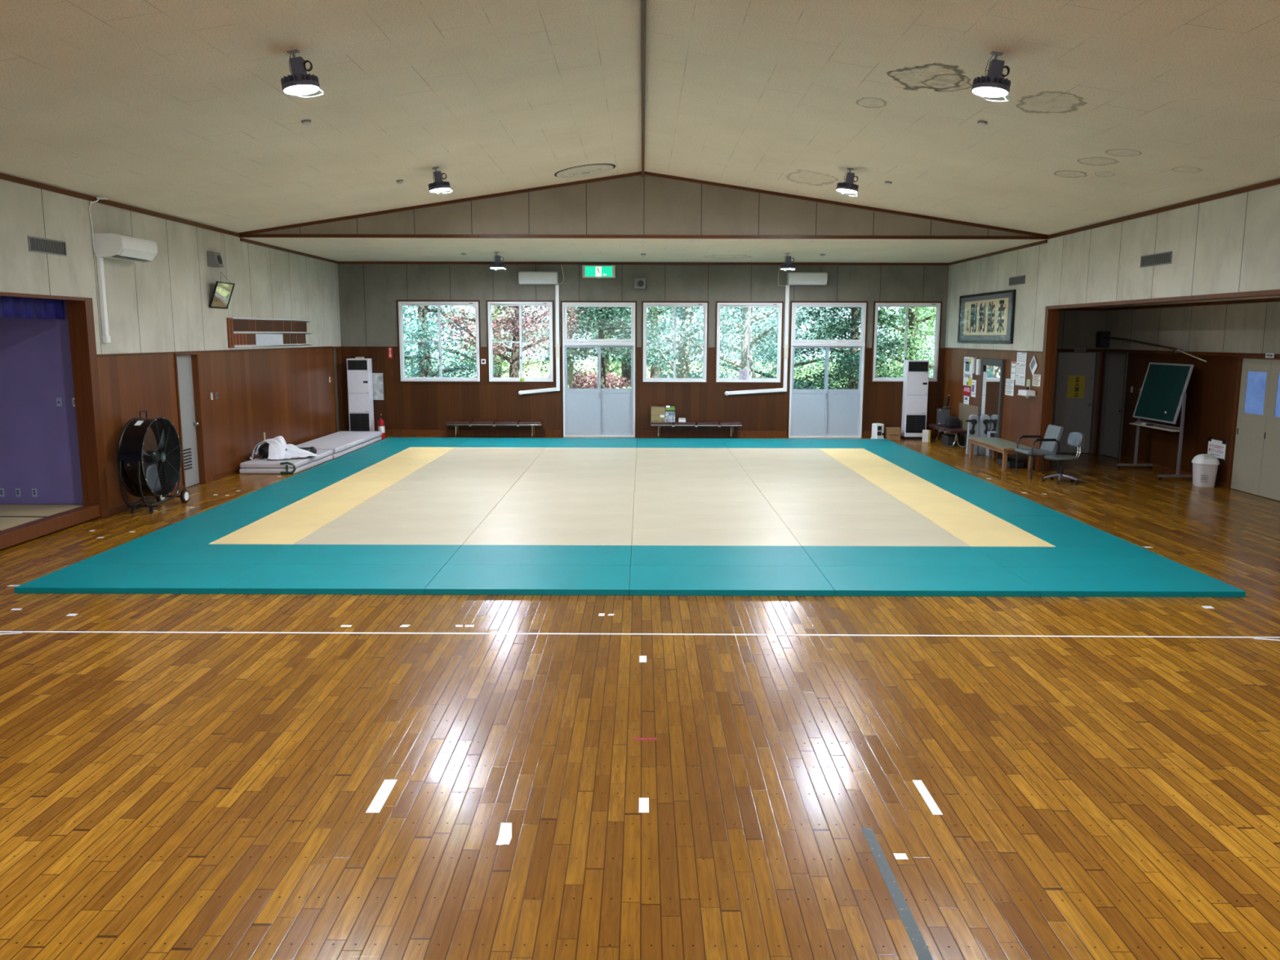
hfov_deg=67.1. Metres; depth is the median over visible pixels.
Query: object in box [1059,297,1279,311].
trim
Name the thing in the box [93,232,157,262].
air conditioner
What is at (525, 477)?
mat
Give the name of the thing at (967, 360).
poster
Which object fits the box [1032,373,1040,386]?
paper notice
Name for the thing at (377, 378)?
poster
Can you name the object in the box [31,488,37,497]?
wall socket
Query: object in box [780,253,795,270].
lamp
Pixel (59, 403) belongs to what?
light switch
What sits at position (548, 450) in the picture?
mat
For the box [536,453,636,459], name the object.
mat
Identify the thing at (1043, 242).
trim
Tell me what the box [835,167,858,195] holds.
lamp
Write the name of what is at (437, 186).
shade
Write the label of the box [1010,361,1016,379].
paper notice
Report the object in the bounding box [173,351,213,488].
door
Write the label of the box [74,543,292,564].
mat
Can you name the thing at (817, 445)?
mat
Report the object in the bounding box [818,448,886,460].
mat
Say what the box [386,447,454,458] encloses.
mat
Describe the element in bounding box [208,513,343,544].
mat
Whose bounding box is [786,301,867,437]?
door
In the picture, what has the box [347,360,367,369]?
air vent
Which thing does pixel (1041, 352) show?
trim
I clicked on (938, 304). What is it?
window
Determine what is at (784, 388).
pipe cover
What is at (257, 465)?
mattress
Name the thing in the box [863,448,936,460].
mat
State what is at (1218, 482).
baseboard
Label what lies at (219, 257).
grille
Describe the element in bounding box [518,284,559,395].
pipe cover
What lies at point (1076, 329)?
wall
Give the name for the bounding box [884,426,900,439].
cardboard box
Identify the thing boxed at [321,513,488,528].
mat
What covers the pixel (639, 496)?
mat
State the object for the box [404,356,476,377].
bush
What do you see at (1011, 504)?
mat
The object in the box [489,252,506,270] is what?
lamp
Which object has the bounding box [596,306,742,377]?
deciduous tree
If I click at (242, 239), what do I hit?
trim
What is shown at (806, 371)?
bush
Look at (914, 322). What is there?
deciduous tree
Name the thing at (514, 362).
maple tree
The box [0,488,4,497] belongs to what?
wall socket
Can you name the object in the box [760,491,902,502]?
mat
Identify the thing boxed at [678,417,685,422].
box
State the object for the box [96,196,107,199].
socket
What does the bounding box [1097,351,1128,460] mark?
door
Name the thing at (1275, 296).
ceiling
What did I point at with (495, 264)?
shade
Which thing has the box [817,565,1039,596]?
mat
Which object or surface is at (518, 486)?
mat
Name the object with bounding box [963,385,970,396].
poster
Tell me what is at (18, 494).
wall socket
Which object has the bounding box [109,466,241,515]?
baseboard
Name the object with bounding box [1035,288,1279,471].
trim
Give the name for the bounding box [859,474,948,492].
mat
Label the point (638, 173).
trim
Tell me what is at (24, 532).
trim
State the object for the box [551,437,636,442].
mat
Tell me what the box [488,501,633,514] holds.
mat
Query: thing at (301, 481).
mat
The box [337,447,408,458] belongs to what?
mat
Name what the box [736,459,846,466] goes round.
mat
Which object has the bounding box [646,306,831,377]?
deciduous tree
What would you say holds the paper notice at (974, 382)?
attached to the wall at (1231, 244)
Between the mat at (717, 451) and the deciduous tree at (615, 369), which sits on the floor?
the mat at (717, 451)
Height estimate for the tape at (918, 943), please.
0.001 m
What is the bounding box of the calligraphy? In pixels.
[957,289,1016,343]
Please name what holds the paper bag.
on the floor
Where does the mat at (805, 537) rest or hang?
on the floor
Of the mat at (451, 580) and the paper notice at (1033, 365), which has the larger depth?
the paper notice at (1033, 365)
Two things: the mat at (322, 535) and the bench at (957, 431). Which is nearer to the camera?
the mat at (322, 535)
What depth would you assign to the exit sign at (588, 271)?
23.36 m
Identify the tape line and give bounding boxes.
[0,631,23,634]
[0,631,1279,637]
[1253,637,1279,640]
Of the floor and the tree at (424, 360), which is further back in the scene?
the tree at (424, 360)
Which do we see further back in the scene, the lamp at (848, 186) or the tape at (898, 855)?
the lamp at (848, 186)
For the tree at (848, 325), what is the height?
8.710 m
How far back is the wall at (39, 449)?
13.29 m
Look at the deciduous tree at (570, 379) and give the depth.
32.58 m
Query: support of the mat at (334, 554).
on the floor
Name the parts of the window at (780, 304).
sash, sash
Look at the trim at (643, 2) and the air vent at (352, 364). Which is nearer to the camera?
the trim at (643, 2)
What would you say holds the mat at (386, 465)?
on the floor
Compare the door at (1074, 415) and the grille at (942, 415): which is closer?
the door at (1074, 415)
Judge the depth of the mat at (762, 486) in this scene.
15.80 m
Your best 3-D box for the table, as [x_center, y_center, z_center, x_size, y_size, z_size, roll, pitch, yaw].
[7.159,-0.535,19.204,0.620,0.422,2.040,0,9,0]
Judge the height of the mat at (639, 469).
0.060 m
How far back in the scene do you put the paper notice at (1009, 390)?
19.57 m
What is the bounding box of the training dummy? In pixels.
[249,435,319,459]
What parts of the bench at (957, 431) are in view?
seat, seat, seat, leg, seat, leg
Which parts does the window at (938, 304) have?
sash, sash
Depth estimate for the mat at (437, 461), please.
18.75 m
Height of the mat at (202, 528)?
0.060 m
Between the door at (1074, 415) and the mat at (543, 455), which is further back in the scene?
the door at (1074, 415)
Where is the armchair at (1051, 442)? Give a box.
[1014,424,1063,479]
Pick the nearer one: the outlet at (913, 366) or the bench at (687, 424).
the outlet at (913, 366)
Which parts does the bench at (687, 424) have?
seat, seat, seat, seat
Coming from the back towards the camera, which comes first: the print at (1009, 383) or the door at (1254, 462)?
the print at (1009, 383)
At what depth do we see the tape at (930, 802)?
5.30 m
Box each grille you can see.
[217,255,222,263]
[637,280,644,286]
[937,409,949,424]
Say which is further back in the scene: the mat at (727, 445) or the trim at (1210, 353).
the mat at (727, 445)
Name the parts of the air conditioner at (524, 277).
panel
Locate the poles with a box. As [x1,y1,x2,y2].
[1095,331,1206,362]
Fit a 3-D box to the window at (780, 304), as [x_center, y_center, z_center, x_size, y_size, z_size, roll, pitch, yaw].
[2.679,-3.381,23.786,1.665,2.010,0.137,0,9,0]
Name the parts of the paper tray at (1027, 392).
plate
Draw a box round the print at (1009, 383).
[1005,379,1013,393]
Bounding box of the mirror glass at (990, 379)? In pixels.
[980,364,1000,434]
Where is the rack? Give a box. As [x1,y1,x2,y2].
[232,316,311,346]
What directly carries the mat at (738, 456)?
on the floor
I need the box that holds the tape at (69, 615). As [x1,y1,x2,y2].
[66,613,77,616]
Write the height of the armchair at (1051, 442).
0.928 m
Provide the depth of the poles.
19.77 m
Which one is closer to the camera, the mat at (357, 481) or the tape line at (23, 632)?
the tape line at (23, 632)
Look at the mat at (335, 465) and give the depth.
18.21 m
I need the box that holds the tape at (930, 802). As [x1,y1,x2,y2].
[912,780,942,814]
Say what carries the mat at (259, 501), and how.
on the floor
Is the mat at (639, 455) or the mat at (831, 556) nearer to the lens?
the mat at (831, 556)
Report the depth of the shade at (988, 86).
8.52 m
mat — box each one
[0,504,83,516]
[0,516,45,530]
[14,564,258,594]
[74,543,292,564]
[124,512,271,544]
[202,489,318,513]
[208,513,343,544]
[219,564,444,595]
[258,472,355,490]
[260,544,461,564]
[272,490,382,513]
[293,527,475,545]
[302,457,384,472]
[320,472,412,490]
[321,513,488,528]
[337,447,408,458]
[345,501,498,514]
[357,458,435,472]
[364,441,462,447]
[365,490,508,502]
[378,437,471,442]
[383,480,516,490]
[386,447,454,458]
[400,472,523,481]
[413,465,529,473]
[424,564,630,595]
[426,458,535,466]
[436,453,541,459]
[445,545,631,566]
[446,447,546,453]
[455,442,550,447]
[462,528,632,545]
[463,437,554,442]
[476,514,633,528]
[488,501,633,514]
[500,490,634,502]
[509,481,635,491]
[516,473,635,481]
[524,465,635,473]
[531,458,635,466]
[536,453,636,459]
[541,447,636,455]
[546,442,636,447]
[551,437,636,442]
[629,565,834,595]
[631,528,800,546]
[631,545,815,565]
[632,514,787,528]
[633,502,777,515]
[634,481,759,491]
[634,491,767,502]
[635,453,735,459]
[635,459,740,466]
[635,466,746,473]
[635,473,752,482]
[636,438,723,443]
[636,442,727,448]
[636,447,731,453]
[720,438,809,443]
[724,443,817,448]
[728,448,826,453]
[732,453,835,459]
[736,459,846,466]
[741,466,857,474]
[746,473,871,482]
[753,482,885,492]
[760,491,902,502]
[768,502,921,515]
[777,515,944,529]
[788,528,969,546]
[801,546,1001,566]
[803,438,895,443]
[810,443,906,448]
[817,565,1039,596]
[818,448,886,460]
[836,459,913,474]
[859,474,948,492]
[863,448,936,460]
[887,492,993,515]
[888,460,968,474]
[915,474,1010,492]
[922,515,1055,546]
[950,492,1066,515]
[972,546,1187,567]
[995,515,1139,546]
[1003,566,1245,597]
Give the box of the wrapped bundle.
[665,405,675,410]
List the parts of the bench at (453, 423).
seat, seat, seat, seat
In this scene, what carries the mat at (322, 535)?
on the floor
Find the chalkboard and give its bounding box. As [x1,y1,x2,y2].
[1116,362,1194,479]
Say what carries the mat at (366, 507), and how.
on the floor
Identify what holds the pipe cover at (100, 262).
attached to the wall at (162, 304)
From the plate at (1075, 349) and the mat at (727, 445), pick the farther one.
the mat at (727, 445)
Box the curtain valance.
[0,296,64,319]
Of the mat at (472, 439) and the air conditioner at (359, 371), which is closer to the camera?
the mat at (472, 439)
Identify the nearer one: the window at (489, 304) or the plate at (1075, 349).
the plate at (1075, 349)
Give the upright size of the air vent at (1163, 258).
0.170 m
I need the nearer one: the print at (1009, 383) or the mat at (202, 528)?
the mat at (202, 528)
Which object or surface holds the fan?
on the floor
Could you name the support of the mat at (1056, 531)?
on the floor
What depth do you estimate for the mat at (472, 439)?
22.69 m
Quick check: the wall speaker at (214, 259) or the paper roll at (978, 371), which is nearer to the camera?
the wall speaker at (214, 259)
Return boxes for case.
[945,416,959,427]
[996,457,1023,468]
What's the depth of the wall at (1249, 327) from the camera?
17.19 m
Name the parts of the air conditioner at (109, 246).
panel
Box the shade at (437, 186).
[427,181,450,192]
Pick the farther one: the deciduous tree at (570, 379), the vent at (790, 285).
the deciduous tree at (570, 379)
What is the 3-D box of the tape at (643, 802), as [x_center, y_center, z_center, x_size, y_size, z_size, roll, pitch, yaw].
[0.021,1.754,5.209,0.054,0.001,0.165,0,9,0]
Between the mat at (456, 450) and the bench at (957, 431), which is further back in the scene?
the bench at (957, 431)
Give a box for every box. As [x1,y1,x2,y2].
[650,406,665,422]
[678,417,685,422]
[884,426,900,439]
[942,434,962,446]
[985,431,994,456]
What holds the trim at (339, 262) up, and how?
attached to the wall at (369, 294)
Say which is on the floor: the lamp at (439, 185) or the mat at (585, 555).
the mat at (585, 555)
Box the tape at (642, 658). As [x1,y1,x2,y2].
[639,655,646,662]
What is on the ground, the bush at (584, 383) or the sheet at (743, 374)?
the bush at (584, 383)
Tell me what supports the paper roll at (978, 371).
attached to the wall at (1231, 244)
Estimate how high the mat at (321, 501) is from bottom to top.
0.060 m
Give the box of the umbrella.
[939,394,949,439]
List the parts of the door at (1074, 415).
kick plate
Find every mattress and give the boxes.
[239,449,333,474]
[296,431,382,458]
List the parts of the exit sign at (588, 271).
green panel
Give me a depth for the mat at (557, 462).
18.77 m
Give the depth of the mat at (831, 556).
10.84 m
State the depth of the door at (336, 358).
23.72 m
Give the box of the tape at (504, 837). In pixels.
[495,822,511,844]
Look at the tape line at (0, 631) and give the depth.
8.19 m
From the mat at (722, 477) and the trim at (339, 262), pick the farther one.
the trim at (339, 262)
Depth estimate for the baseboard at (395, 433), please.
24.08 m
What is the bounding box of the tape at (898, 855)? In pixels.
[893,853,908,859]
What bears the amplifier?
on the bench at (957, 431)
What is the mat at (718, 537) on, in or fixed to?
on the floor
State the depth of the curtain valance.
12.20 m
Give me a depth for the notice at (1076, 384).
20.74 m
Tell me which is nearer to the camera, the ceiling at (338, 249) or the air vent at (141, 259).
the air vent at (141, 259)
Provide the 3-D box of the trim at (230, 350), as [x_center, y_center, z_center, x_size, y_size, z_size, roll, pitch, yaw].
[-7.374,-2.438,18.108,0.018,0.030,10.100,0,9,0]
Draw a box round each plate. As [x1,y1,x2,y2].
[1074,348,1085,351]
[1265,353,1274,358]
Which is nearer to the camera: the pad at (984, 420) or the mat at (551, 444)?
the pad at (984, 420)
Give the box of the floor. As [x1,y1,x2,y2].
[0,435,1279,959]
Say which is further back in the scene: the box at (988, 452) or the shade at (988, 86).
the box at (988, 452)
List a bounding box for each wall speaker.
[206,251,223,267]
[634,278,645,288]
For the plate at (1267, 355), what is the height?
0.075 m
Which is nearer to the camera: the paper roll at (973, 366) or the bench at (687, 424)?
the paper roll at (973, 366)
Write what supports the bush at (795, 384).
on the ground
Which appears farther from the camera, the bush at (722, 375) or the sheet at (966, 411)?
the bush at (722, 375)
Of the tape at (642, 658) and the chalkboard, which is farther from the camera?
the chalkboard
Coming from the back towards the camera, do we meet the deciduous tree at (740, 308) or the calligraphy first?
the deciduous tree at (740, 308)
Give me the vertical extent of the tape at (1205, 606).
0.001 m
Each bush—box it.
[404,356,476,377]
[547,368,631,388]
[653,366,738,377]
[753,375,822,389]
[762,352,902,389]
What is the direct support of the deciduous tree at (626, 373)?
on the ground
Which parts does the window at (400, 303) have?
sash, sash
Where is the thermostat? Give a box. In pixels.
[480,359,485,364]
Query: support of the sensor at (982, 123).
attached to the ceiling at (1112, 109)
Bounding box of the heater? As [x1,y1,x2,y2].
[870,422,884,439]
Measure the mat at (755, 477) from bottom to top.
0.060 m
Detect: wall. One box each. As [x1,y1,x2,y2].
[0,172,344,508]
[0,299,83,504]
[253,174,1031,235]
[337,264,949,437]
[942,177,1279,464]
[1057,311,1105,453]
[1095,301,1279,481]
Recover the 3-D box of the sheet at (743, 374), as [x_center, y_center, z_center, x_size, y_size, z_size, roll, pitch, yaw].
[2.550,-2.581,23.876,0.210,0.300,0.005,0,9,0]
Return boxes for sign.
[387,347,392,358]
[582,265,615,278]
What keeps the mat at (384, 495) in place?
on the floor
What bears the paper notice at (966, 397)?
attached to the wall at (1231, 244)
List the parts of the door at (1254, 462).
pane, pane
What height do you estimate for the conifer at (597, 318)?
5.892 m
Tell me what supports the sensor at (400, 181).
attached to the ceiling at (1112, 109)
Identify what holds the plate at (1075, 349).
attached to the wall at (1076, 329)
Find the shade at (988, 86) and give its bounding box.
[970,75,1011,97]
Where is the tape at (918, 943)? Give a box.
[861,827,933,959]
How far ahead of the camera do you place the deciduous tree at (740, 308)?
43.72 m
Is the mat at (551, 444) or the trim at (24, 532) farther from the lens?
the mat at (551, 444)
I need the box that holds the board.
[226,317,234,347]
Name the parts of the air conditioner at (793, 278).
panel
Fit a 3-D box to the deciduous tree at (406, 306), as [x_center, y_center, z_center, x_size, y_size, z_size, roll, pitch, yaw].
[-12.126,-8.875,42.134,7.285,10.987,6.104,3,9,16]
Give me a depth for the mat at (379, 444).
21.75 m
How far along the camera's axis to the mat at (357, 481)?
16.21 m
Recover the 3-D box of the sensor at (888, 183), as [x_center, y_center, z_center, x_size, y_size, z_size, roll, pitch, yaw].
[3.876,-4.632,15.060,0.110,0.054,0.109,1,9,7]
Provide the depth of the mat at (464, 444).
21.68 m
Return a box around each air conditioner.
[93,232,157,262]
[346,358,374,431]
[518,271,558,284]
[786,271,827,285]
[901,360,928,439]
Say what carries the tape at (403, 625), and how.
on the floor
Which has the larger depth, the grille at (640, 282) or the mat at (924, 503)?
the grille at (640, 282)
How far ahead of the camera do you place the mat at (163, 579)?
9.75 m
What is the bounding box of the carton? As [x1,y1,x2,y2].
[665,410,675,422]
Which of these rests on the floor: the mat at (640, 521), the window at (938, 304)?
the mat at (640, 521)
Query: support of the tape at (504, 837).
on the floor
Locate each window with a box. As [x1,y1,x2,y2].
[396,299,481,382]
[485,300,555,383]
[641,301,708,383]
[714,301,783,383]
[871,301,942,382]
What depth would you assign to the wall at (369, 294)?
23.69 m
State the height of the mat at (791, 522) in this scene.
0.060 m
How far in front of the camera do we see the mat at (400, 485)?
15.80 m
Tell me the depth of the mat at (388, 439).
22.78 m
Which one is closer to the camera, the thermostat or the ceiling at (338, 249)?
the ceiling at (338, 249)
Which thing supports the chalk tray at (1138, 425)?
on the chalkboard
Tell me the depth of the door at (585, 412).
23.99 m
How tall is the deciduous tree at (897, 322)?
9.840 m
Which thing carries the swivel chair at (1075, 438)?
on the floor
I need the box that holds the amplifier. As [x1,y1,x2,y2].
[936,406,950,426]
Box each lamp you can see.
[280,49,323,96]
[427,166,452,193]
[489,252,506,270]
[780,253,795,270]
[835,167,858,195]
[970,51,1011,100]
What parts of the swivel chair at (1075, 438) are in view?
seat, backrest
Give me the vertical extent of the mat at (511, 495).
0.060 m
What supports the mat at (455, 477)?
on the floor
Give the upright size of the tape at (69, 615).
0.001 m
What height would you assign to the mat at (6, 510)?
0.030 m
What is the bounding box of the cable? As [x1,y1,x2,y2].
[88,199,99,252]
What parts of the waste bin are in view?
lid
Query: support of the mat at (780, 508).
on the floor
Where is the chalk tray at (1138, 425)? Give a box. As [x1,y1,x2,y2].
[1128,422,1179,431]
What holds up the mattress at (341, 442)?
on the floor
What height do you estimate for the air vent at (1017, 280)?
0.167 m
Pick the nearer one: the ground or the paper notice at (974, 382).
the paper notice at (974, 382)
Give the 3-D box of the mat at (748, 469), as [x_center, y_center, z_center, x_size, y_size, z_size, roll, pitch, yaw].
[2.918,-0.154,17.801,1.997,0.060,0.998,0,9,0]
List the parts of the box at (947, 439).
lid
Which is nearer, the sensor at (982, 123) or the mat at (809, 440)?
the sensor at (982, 123)
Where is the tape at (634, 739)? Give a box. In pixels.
[633,737,656,740]
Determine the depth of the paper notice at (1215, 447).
16.47 m
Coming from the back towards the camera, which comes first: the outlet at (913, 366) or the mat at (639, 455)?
the outlet at (913, 366)
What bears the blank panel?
attached to the rack
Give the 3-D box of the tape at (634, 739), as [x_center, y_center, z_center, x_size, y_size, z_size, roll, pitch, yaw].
[0.031,1.627,6.061,0.146,0.001,0.043,0,9,0]
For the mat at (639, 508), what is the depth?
13.83 m
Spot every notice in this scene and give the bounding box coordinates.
[963,395,968,404]
[970,379,976,397]
[1004,378,1013,395]
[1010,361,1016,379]
[1015,349,1026,386]
[1029,355,1037,375]
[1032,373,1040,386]
[1066,375,1084,398]
[1207,436,1226,462]
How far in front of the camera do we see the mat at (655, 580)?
9.74 m
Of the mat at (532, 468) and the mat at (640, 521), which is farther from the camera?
the mat at (532, 468)
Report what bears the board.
attached to the wall at (162, 304)
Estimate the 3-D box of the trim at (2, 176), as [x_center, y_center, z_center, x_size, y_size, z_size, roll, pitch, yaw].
[-7.392,-2.853,6.771,0.030,0.063,22.200,0,9,0]
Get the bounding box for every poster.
[963,356,971,373]
[963,372,972,386]
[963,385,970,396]
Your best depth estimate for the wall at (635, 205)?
17.68 m
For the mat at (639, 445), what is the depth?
21.74 m
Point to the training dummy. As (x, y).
(275, 448)
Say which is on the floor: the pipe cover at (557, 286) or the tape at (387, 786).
the tape at (387, 786)
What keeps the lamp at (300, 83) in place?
hanging from the ceiling at (1112, 109)
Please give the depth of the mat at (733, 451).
20.72 m
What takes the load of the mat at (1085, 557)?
on the floor
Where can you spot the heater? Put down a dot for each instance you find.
(877, 428)
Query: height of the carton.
0.272 m
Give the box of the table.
[967,437,1035,470]
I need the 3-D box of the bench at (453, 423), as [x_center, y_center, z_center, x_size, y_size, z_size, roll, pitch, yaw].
[-3.564,-1.244,23.788,2.316,0.410,0.450,0,9,0]
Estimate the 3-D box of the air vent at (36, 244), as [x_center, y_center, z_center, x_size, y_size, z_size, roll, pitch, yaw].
[-7.387,-2.916,12.043,0.016,0.185,0.755,0,9,0]
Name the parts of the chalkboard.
post, board frame, post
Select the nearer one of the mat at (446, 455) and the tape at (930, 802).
the tape at (930, 802)
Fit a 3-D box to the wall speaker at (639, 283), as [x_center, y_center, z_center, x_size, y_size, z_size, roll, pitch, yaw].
[-0.004,-4.775,23.463,0.280,0.258,0.178,0,9,0]
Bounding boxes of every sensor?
[301,119,311,125]
[395,179,403,183]
[884,181,892,185]
[977,120,987,126]
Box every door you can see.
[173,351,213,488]
[332,346,343,432]
[560,300,636,436]
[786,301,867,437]
[1052,350,1100,453]
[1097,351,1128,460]
[1226,355,1279,501]
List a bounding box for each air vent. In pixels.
[27,235,66,256]
[1008,275,1025,285]
[1139,251,1172,267]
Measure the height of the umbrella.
1.123 m
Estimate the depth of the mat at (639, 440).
22.75 m
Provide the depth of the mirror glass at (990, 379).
20.48 m
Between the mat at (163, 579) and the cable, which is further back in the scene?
the cable
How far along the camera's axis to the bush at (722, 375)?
34.67 m
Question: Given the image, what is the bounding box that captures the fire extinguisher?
[377,413,386,438]
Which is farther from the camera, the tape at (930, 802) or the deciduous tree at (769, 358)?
the deciduous tree at (769, 358)
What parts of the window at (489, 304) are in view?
sash, sash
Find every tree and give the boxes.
[402,305,503,377]
[404,306,437,352]
[419,306,594,377]
[431,306,549,377]
[496,306,650,388]
[528,306,702,388]
[537,306,670,385]
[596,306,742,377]
[604,306,735,377]
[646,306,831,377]
[671,306,816,377]
[720,306,850,377]
[768,306,929,389]
[813,306,936,389]
[877,307,936,377]
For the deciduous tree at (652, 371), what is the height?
9.769 m
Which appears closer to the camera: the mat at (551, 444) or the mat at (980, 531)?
the mat at (980, 531)
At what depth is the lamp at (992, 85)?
8.53 m
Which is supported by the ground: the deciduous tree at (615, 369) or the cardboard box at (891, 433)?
the deciduous tree at (615, 369)
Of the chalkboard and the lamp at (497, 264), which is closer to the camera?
the chalkboard
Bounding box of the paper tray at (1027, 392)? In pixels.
[1017,379,1035,398]
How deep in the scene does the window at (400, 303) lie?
23.77 m
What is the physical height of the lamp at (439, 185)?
0.382 m
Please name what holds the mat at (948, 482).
on the floor
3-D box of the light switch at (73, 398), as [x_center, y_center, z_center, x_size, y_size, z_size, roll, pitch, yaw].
[-7.758,-1.068,13.253,0.070,0.120,0.011,0,9,0]
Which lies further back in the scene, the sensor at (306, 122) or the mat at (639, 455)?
the mat at (639, 455)
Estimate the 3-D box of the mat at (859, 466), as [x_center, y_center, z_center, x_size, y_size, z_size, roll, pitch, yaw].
[4.419,-0.224,18.292,0.997,0.060,1.998,0,9,0]
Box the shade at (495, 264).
[489,262,505,268]
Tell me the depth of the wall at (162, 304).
15.63 m
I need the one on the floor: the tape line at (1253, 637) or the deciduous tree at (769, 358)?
the tape line at (1253, 637)
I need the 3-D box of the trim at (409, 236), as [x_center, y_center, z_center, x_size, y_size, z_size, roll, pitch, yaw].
[0.062,-4.468,17.729,14.880,0.060,0.050,0,9,0]
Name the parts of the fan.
frame, handle, frame, frame, motor, blade, blade, frame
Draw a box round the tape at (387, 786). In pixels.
[365,779,397,813]
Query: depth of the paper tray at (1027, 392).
18.45 m
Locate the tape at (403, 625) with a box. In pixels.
[400,624,410,626]
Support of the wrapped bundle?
on the carton
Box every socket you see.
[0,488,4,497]
[15,488,21,497]
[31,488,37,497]
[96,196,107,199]
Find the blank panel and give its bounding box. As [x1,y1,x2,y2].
[255,333,283,344]
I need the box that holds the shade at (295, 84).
[280,73,319,95]
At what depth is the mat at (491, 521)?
12.83 m
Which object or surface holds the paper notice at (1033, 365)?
attached to the wall at (1231, 244)
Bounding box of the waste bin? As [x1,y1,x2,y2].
[1191,453,1219,487]
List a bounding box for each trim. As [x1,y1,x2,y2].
[0,173,239,236]
[0,292,109,518]
[0,504,100,549]
[97,346,333,356]
[238,171,1048,236]
[238,234,1048,239]
[240,237,338,263]
[337,261,948,265]
[640,0,646,177]
[944,347,1042,353]
[948,240,1047,265]
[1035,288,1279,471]
[1047,178,1279,239]
[1057,348,1279,357]
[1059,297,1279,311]
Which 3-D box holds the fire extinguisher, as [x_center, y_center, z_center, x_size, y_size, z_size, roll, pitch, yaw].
[-6.306,-1.317,23.567,0.162,0.605,0.195,-5,10,-32]
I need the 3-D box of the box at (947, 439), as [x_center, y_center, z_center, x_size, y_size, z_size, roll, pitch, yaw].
[7.231,-0.918,22.392,0.330,0.235,0.450,0,9,0]
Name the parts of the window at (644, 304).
sash, sash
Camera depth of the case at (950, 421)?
22.32 m
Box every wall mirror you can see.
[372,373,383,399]
[977,358,1004,438]
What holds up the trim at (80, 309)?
attached to the wall at (162, 304)
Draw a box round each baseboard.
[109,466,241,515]
[344,429,940,437]
[961,444,1035,470]
[1120,455,1226,488]
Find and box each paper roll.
[970,356,976,373]
[975,357,982,374]
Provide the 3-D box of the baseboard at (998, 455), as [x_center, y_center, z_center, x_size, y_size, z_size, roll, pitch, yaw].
[7.488,-0.665,21.166,0.020,0.100,5.900,0,9,0]
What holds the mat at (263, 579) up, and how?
on the floor
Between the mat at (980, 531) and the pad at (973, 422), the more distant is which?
the pad at (973, 422)
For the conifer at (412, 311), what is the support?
on the ground
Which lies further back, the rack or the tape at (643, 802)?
the rack
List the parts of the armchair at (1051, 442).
leg, arm frame, armrest, leg, seat, leg, arm frame, armrest, backrest, leg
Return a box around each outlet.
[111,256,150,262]
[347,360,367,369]
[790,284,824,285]
[908,361,928,371]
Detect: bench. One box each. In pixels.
[446,420,542,437]
[650,421,742,438]
[928,423,967,448]
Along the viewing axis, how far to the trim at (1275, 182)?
13.42 m
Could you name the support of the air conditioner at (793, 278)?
attached to the wall at (369, 294)
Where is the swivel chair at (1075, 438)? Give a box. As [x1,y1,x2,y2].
[1041,431,1083,484]
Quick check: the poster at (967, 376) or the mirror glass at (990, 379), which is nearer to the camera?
the mirror glass at (990, 379)
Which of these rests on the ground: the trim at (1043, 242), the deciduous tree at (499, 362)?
the deciduous tree at (499, 362)
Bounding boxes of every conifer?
[402,305,429,356]
[535,306,669,388]
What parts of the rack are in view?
rail, rail, rail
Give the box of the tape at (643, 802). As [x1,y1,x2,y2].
[639,797,648,813]
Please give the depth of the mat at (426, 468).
17.82 m
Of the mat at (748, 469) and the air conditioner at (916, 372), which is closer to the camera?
the mat at (748, 469)
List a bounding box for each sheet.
[738,369,747,379]
[958,402,978,446]
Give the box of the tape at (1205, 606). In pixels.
[1201,605,1213,608]
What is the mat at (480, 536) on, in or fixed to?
on the floor
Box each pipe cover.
[96,257,111,343]
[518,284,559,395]
[724,284,789,395]
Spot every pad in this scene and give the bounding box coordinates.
[965,414,978,455]
[977,414,991,454]
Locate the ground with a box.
[405,360,933,389]
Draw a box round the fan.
[117,410,189,513]
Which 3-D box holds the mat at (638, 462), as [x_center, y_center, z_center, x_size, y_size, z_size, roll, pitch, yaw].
[0.920,-0.308,18.794,1.997,0.060,0.998,0,9,0]
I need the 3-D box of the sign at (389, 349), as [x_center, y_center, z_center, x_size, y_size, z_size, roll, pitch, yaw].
[-6.161,-3.135,23.808,0.110,0.270,0.012,0,9,0]
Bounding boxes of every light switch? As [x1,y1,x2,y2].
[56,397,62,406]
[71,397,75,406]
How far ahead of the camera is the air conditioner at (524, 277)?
23.28 m
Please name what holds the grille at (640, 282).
attached to the wall speaker at (639, 283)
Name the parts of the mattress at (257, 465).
corner handle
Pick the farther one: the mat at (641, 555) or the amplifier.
the amplifier
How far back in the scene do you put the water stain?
16.50 m
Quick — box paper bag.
[922,429,931,442]
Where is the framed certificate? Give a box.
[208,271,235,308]
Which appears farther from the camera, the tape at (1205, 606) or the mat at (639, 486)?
the mat at (639, 486)
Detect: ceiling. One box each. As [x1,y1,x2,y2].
[0,0,1279,235]
[242,237,1048,262]
[1092,295,1279,307]
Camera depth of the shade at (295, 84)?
8.53 m

